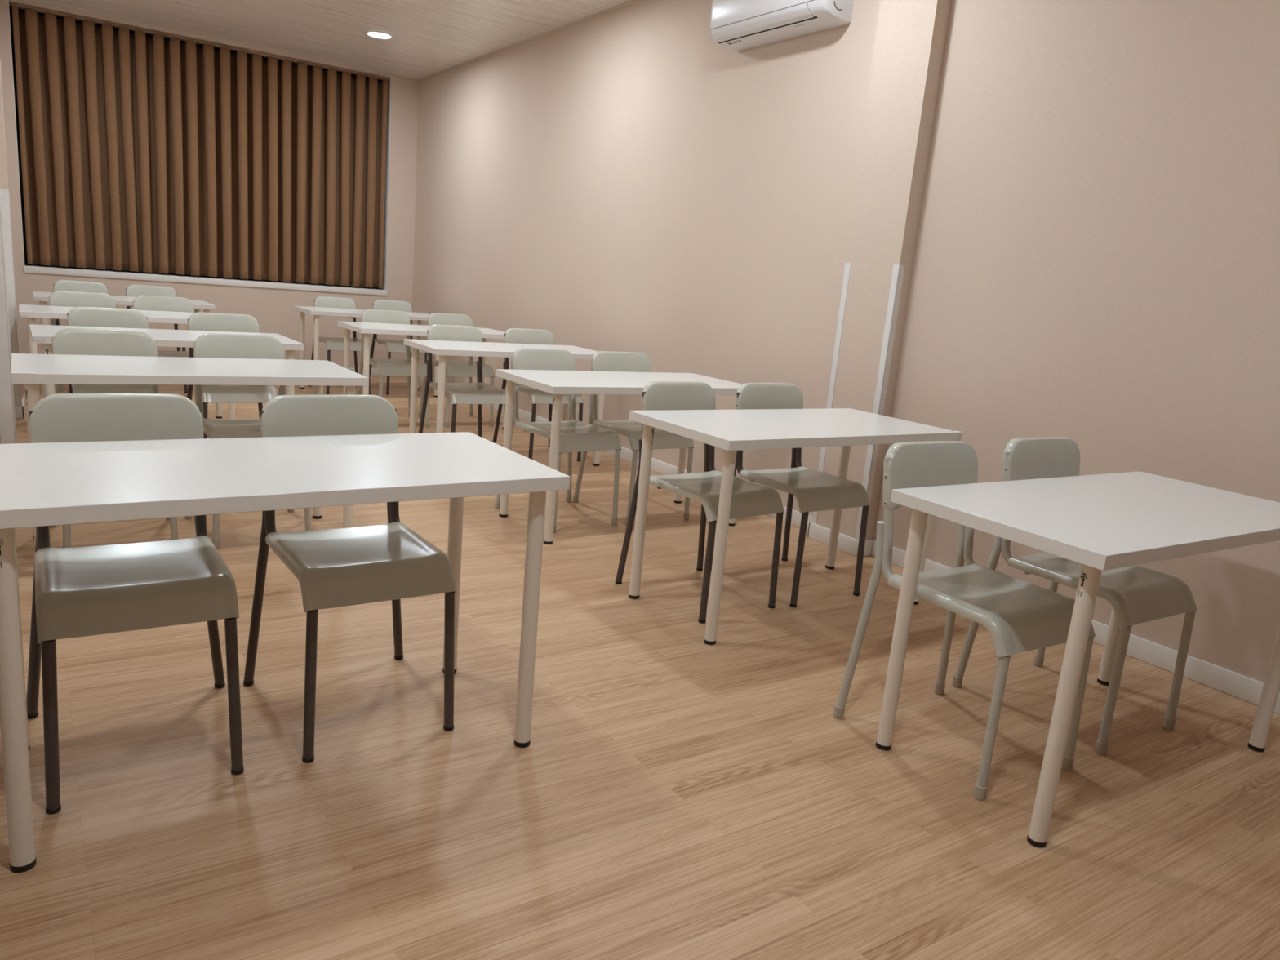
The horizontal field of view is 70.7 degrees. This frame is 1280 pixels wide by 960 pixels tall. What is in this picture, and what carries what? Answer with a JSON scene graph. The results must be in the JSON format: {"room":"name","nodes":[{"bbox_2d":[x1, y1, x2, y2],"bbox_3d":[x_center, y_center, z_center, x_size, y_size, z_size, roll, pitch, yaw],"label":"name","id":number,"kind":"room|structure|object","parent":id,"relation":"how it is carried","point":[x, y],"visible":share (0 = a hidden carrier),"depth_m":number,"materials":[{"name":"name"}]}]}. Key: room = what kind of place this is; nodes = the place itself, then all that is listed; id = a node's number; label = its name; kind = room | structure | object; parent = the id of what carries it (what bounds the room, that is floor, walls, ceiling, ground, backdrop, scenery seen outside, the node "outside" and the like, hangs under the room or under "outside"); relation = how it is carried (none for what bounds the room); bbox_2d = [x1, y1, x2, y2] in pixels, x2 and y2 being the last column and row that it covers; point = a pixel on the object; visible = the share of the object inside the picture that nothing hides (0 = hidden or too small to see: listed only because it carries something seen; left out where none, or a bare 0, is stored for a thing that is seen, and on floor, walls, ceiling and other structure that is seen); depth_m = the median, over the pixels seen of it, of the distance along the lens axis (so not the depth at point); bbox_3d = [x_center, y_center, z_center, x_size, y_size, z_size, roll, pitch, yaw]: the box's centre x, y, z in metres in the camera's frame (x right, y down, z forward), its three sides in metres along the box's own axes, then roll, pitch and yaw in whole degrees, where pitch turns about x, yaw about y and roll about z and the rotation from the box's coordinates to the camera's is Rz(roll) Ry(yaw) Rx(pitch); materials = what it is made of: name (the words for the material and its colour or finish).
{"room":"classroom","nodes":[
{"label":"classroom","id":0,"kind":"room"},
{"bbox_2d":[0,59,16,444],"bbox_3d":[-1.798,-0.935,2.227,0.291,2.985,13.655,-3,15,-34],"label":"wall","id":1,"kind":"structure","parent":0,"point":[3,165],"depth_m":5.51,"materials":[{"name":"beige paint"}]},
{"bbox_2d":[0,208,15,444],"bbox_3d":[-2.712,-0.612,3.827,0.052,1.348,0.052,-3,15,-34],"label":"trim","id":2,"kind":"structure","parent":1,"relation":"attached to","point":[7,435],"depth_m":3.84,"materials":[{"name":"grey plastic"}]},
{"bbox_2d":[0,188,22,443],"bbox_3d":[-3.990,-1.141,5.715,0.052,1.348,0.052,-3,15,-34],"label":"trim","id":3,"kind":"structure","parent":1,"relation":"attached to","point":[5,202],"depth_m":5.67,"materials":[{"name":"grey plastic"}]},
{"bbox_2d":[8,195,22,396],"bbox_3d":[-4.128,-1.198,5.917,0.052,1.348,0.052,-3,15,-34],"label":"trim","id":4,"kind":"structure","parent":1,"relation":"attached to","point":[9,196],"depth_m":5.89,"materials":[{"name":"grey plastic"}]},
{"bbox_2d":[14,398,24,418],"bbox_3d":[-1.776,0.495,2.513,0.101,0.082,13.045,-3,15,-34],"label":"baseboard","id":5,"kind":"structure","parent":1,"relation":"attached to","point":[19,410],"depth_m":5.85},
{"bbox_2d":[0,0,418,368],"bbox_3d":[-3.927,-2.523,8.566,3.535,2.985,0.400,-3,15,-34],"label":"wall","id":6,"kind":"structure","parent":0,"point":[273,309],"depth_m":8.85,"materials":[{"name":"beige paint"}]},
{"bbox_2d":[9,2,389,288],"bbox_3d":[-3.894,-2.929,8.362,3.088,2.052,0.208,-3,15,-34],"label":"vertical blinds","id":7,"kind":"object","parent":6,"relation":"hanging from","point":[140,152],"visible":1,"depth_m":8.22,"materials":[{"name":"brown fabric"}]},
{"bbox_2d":[8,0,391,295],"bbox_3d":[-3.919,-2.905,8.401,3.116,2.124,0.322,-3,15,-34],"label":"window","id":8,"kind":"structure","parent":6,"relation":"in","point":[35,268],"depth_m":8.34,"materials":[{"name":"grey"}]},
{"bbox_2d":[15,0,417,81],"bbox_3d":[-3.693,-3.921,8.077,3.523,0.014,0.012,-3,15,-34],"label":"trim","id":9,"kind":"structure","parent":6,"relation":"attached to","point":[24,1],"depth_m":7.98,"materials":[{"name":"beige wood"}]},
{"bbox_2d":[349,368,401,376],"bbox_3d":[-3.938,-1.065,8.713,3.535,0.082,0.010,-3,15,-34],"label":"baseboard","id":10,"kind":"structure","parent":6,"relation":"attached to","point":[374,372],"depth_m":9.47,"materials":[{"name":"white wood"}]},
{"bbox_2d":[26,0,631,79],"bbox_3d":[-0.153,-2.527,2.904,3.935,0.100,13.655,-3,15,-34],"label":"ceiling","id":11,"kind":"structure","parent":0,"point":[431,37],"depth_m":7.15,"materials":[{"name":"beige paint"}]},
{"bbox_2d":[364,30,393,39],"bbox_3d":[-2.123,-3.624,7.345,0.226,0.010,0.226,-3,15,-34],"label":"recessed light","id":12,"kind":"object","parent":11,"relation":"in","point":[377,34],"visible":1,"depth_m":7.33,"materials":[{"name":"white plastic"}]},
{"bbox_2d":[368,32,390,38],"bbox_3d":[-2.123,-3.626,7.344,0.178,0.005,0.178,-3,15,-34],"label":"diffuser","id":13,"kind":"object","parent":12,"relation":"attached to","point":[377,35],"depth_m":7.35,"materials":[{"name":"white plastic"}]},
{"bbox_2d":[0,376,1279,959],"bbox_3d":[-0.415,0.475,3.568,3.935,0.100,13.655,-3,15,-34],"label":"floor","id":14,"kind":"structure","parent":0,"point":[673,794],"depth_m":2.26,"materials":[{"name":"brown wood"}]},
{"bbox_2d":[53,280,108,387],"bbox_3d":[-4.403,-1.143,7.149,0.468,0.829,0.519,-3,15,-34],"label":"chair","id":15,"kind":"object","parent":14,"relation":"on","point":[60,285],"visible":0.17,"depth_m":7.24,"materials":[{"name":"grey plastic"}]},
{"bbox_2d":[48,290,115,324],"bbox_3d":[-3.582,-0.783,5.843,0.470,0.829,0.520,-3,15,-34],"label":"chair","id":16,"kind":"object","parent":14,"relation":"on","point":[58,298],"visible":0.09,"depth_m":5.93,"materials":[{"name":"grey plastic"}]},
{"bbox_2d":[48,328,177,547],"bbox_3d":[-2.121,-0.166,3.633,0.470,0.829,0.520,-3,15,-34],"label":"chair","id":17,"kind":"object","parent":14,"relation":"on","point":[70,341],"visible":0.13,"depth_m":3.71,"materials":[{"name":"grey plastic"}]},
{"bbox_2d":[66,306,159,393],"bbox_3d":[-2.766,-0.469,4.745,0.468,0.829,0.519,-3,15,-34],"label":"chair","id":18,"kind":"object","parent":14,"relation":"on","point":[80,316],"visible":0.27,"depth_m":4.79,"materials":[{"name":"grey plastic"}]},
{"bbox_2d":[33,291,215,324],"bbox_3d":[-4.072,-1.068,7.159,1.202,0.734,0.598,-3,15,-34],"label":"table","id":19,"kind":"object","parent":14,"relation":"on","point":[42,297],"visible":0.23,"depth_m":6.92,"materials":[{"name":"white laminate"}]},
{"bbox_2d":[18,304,235,418],"bbox_3d":[-3.304,-0.719,5.886,1.202,0.734,0.598,-4,15,-34],"label":"table","id":20,"kind":"object","parent":14,"relation":"on","point":[29,312],"visible":0.37,"depth_m":5.64,"materials":[{"name":"white laminate"}]},
{"bbox_2d":[26,393,244,813],"bbox_3d":[-1.206,0.243,2.145,0.468,0.829,0.519,-3,15,-33],"label":"chair","id":21,"kind":"object","parent":14,"relation":"on","point":[77,592],"visible":0.75,"depth_m":2.09,"materials":[{"name":"grey plastic"}]},
{"bbox_2d":[125,284,187,393],"bbox_3d":[-3.979,-1.165,7.414,0.468,0.829,0.519,-3,15,-34],"label":"chair","id":22,"kind":"object","parent":14,"relation":"on","point":[134,290],"visible":0.23,"depth_m":7.50,"materials":[{"name":"grey plastic"}]},
{"bbox_2d":[29,324,303,398],"bbox_3d":[-2.478,-0.400,4.768,1.202,0.734,0.598,-4,15,-34],"label":"table","id":23,"kind":"object","parent":14,"relation":"on","point":[42,335],"visible":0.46,"depth_m":4.62,"materials":[{"name":"white laminate"}]},
{"bbox_2d":[133,295,208,418],"bbox_3d":[-3.186,-0.807,6.108,0.470,0.829,0.520,-3,15,-34],"label":"chair","id":24,"kind":"object","parent":14,"relation":"on","point":[152,303],"visible":0.14,"depth_m":6.19,"materials":[{"name":"grey plastic"}]},
{"bbox_2d":[10,353,368,543],"bbox_3d":[-1.802,-0.097,3.664,1.202,0.736,0.598,-4,15,-34],"label":"table","id":25,"kind":"object","parent":14,"relation":"on","point":[32,371],"visible":0.65,"depth_m":3.46,"materials":[{"name":"white laminate"}]},
{"bbox_2d":[186,311,276,438],"bbox_3d":[-2.289,-0.496,5.059,0.468,0.829,0.519,-3,15,-34],"label":"chair","id":26,"kind":"object","parent":14,"relation":"on","point":[212,322],"visible":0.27,"depth_m":5.05,"materials":[{"name":"grey plastic"}]},
{"bbox_2d":[185,333,311,549],"bbox_3d":[-1.685,-0.188,3.905,0.470,0.829,0.520,-3,15,-34],"label":"chair","id":27,"kind":"object","parent":14,"relation":"on","point":[206,345],"visible":0.41,"depth_m":3.94,"materials":[{"name":"grey plastic"}]},
{"bbox_2d":[0,431,569,872],"bbox_3d":[-0.862,0.313,2.182,1.200,0.734,0.596,-4,15,-35],"label":"table","id":28,"kind":"object","parent":14,"relation":"on","point":[42,484],"visible":0.92,"depth_m":1.96,"materials":[{"name":"white laminate"}]},
{"bbox_2d":[307,296,370,394],"bbox_3d":[-2.715,-1.229,8.201,0.468,0.829,0.519,-3,15,-34],"label":"chair","id":29,"kind":"object","parent":14,"relation":"on","point":[331,343],"visible":0.42,"depth_m":8.23,"materials":[{"name":"grey plastic"}]},
{"bbox_2d":[243,394,457,762],"bbox_3d":[-0.768,0.220,2.422,0.468,0.829,0.519,-4,15,-35],"label":"chair","id":30,"kind":"object","parent":14,"relation":"on","point":[339,567],"visible":0.73,"depth_m":2.38,"materials":[{"name":"grey plastic"}]},
{"bbox_2d":[293,306,439,396],"bbox_3d":[-2.454,-1.160,8.216,1.200,0.734,0.596,-3,15,-34],"label":"table","id":31,"kind":"object","parent":14,"relation":"on","point":[317,312],"visible":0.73,"depth_m":8.02,"materials":[{"name":"white laminate"}]},
{"bbox_2d":[355,309,429,427],"bbox_3d":[-1.853,-0.844,6.801,0.470,0.829,0.520,-3,15,-34],"label":"chair","id":32,"kind":"object","parent":14,"relation":"on","point":[402,367],"visible":0.62,"depth_m":6.82,"materials":[{"name":"grey plastic"}]},
{"bbox_2d":[369,299,427,394],"bbox_3d":[-2.266,-1.254,8.496,0.468,0.829,0.519,-3,15,-34],"label":"chair","id":33,"kind":"object","parent":14,"relation":"on","point":[393,345],"visible":0.44,"depth_m":8.52,"materials":[{"name":"grey plastic"}]},
{"bbox_2d":[337,320,511,429],"bbox_3d":[-1.603,-0.778,6.826,1.200,0.734,0.596,-3,15,-33],"label":"table","id":34,"kind":"object","parent":14,"relation":"on","point":[366,328],"visible":0.52,"depth_m":6.52,"materials":[{"name":"white laminate"}]},
{"bbox_2d":[417,312,494,427],"bbox_3d":[-1.420,-0.870,7.090,0.470,0.829,0.520,-3,15,-34],"label":"chair","id":35,"kind":"object","parent":14,"relation":"on","point":[453,368],"visible":0.62,"depth_m":7.07,"materials":[{"name":"grey plastic"}]},
{"bbox_2d":[418,324,506,437],"bbox_3d":[-1.110,-0.549,5.761,0.468,0.829,0.519,-3,15,-34],"label":"chair","id":36,"kind":"object","parent":14,"relation":"on","point":[480,393],"visible":0.71,"depth_m":5.78,"materials":[{"name":"grey plastic"}]},
{"bbox_2d":[404,338,604,466],"bbox_3d":[-0.844,-0.484,5.796,1.200,0.734,0.596,-3,15,-32],"label":"table","id":37,"kind":"object","parent":14,"relation":"on","point":[442,348],"visible":0.59,"depth_m":5.62,"materials":[{"name":"white laminate"}]},
{"bbox_2d":[492,328,583,461],"bbox_3d":[-0.662,-0.576,6.059,0.468,0.829,0.519,-4,15,-34],"label":"chair","id":38,"kind":"object","parent":14,"relation":"on","point":[514,335],"visible":0.44,"depth_m":6.07,"materials":[{"name":"grey plastic"}]},
{"bbox_2d":[494,348,621,533],"bbox_3d":[-0.388,-0.218,4.553,0.470,0.829,0.520,-5,16,-38],"label":"chair","id":39,"kind":"object","parent":14,"relation":"on","point":[575,436],"visible":0.71,"depth_m":4.54,"materials":[{"name":"grey plastic"}]},
{"bbox_2d":[495,368,743,544],"bbox_3d":[-0.073,-0.147,4.574,1.200,0.734,0.596,-3,15,-34],"label":"table","id":40,"kind":"object","parent":14,"relation":"on","point":[557,383],"visible":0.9,"depth_m":4.32,"materials":[{"name":"white laminate"}]},
{"bbox_2d":[573,351,693,524],"bbox_3d":[-0.007,-0.240,4.799,0.470,0.829,0.520,-4,15,-34],"label":"chair","id":41,"kind":"object","parent":14,"relation":"on","point":[602,361],"visible":0.52,"depth_m":4.79,"materials":[{"name":"grey plastic"}]},
{"bbox_2d":[615,381,784,622],"bbox_3d":[0.263,0.058,3.558,0.468,0.829,0.519,-5,16,-37],"label":"chair","id":42,"kind":"object","parent":14,"relation":"on","point":[748,498],"visible":0.77,"depth_m":3.54,"materials":[{"name":"grey plastic"}]},
{"bbox_2d":[711,382,870,607],"bbox_3d":[0.660,0.037,3.813,0.468,0.829,0.519,-4,15,-34],"label":"chair","id":43,"kind":"object","parent":14,"relation":"on","point":[813,490],"visible":0.72,"depth_m":3.77,"materials":[{"name":"grey plastic"}]},
{"bbox_2d":[628,408,962,644],"bbox_3d":[0.592,0.131,3.579,1.202,0.736,0.598,-4,15,-34],"label":"table","id":44,"kind":"object","parent":14,"relation":"on","point":[732,431],"visible":0.91,"depth_m":3.38,"materials":[{"name":"white laminate"}]},
{"bbox_2d":[833,440,1095,800],"bbox_3d":[0.935,0.347,2.518,0.470,0.829,0.520,-3,15,-31],"label":"chair","id":45,"kind":"object","parent":14,"relation":"on","point":[1020,615],"visible":0.84,"depth_m":2.52,"materials":[{"name":"grey plastic"}]},
{"bbox_2d":[951,436,1197,755],"bbox_3d":[1.393,0.321,2.816,0.470,0.829,0.520,-3,15,-32],"label":"chair","id":46,"kind":"object","parent":14,"relation":"on","point":[1137,594],"visible":0.6,"depth_m":2.75,"materials":[{"name":"grey plastic"}]},
{"bbox_2d":[875,471,1279,847],"bbox_3d":[1.300,0.422,2.544,1.200,0.734,0.596,-3,15,-32],"label":"table","id":47,"kind":"object","parent":14,"relation":"on","point":[1100,522],"visible":0.98,"depth_m":2.31,"materials":[{"name":"laminate"}]},
{"bbox_2d":[412,0,1279,682],"bbox_3d":[1.230,-1.117,4.246,0.290,2.985,13.655,-3,15,-34],"label":"wall","id":48,"kind":"structure","parent":0,"point":[1077,201],"depth_m":4.01,"materials":[{"name":"beige paint"}]},
{"bbox_2d":[417,0,639,81],"bbox_3d":[1.324,-2.534,3.787,0.102,0.014,13.055,-3,15,-34],"label":"trim","id":49,"kind":"structure","parent":48,"relation":"attached to","point":[632,1],"depth_m":6.93,"materials":[{"name":"beige wood"}]},
{"bbox_2d":[710,0,853,50],"bbox_3d":[0.704,-2.440,4.623,0.214,0.293,0.881,-3,15,-34],"label":"air conditioner","id":50,"kind":"object","parent":48,"relation":"attached to","point":[735,24],"visible":1,"depth_m":4.59,"materials":[{"name":"white plastic"}]},
{"bbox_2d":[811,262,850,524],"bbox_3d":[0.959,-0.412,4.484,0.036,1.301,0.036,-3,15,-34],"label":"trim","id":51,"kind":"structure","parent":48,"relation":"attached to","point":[847,265],"depth_m":4.43,"materials":[{"name":"grey plastic"}]},
{"bbox_2d":[420,376,1279,714],"bbox_3d":[1.078,0.324,4.415,0.100,0.082,13.045,-3,15,-34],"label":"baseboard","id":52,"kind":"structure","parent":48,"relation":"attached to","point":[1247,689],"depth_m":3.36,"materials":[{"name":"white wood"}]},
{"bbox_2d":[854,264,904,540],"bbox_3d":[1.124,-0.344,4.242,0.036,1.301,0.036,-3,15,-34],"label":"trim","id":53,"kind":"structure","parent":48,"relation":"attached to","point":[898,270],"depth_m":4.19,"materials":[{"name":"grey plastic"}]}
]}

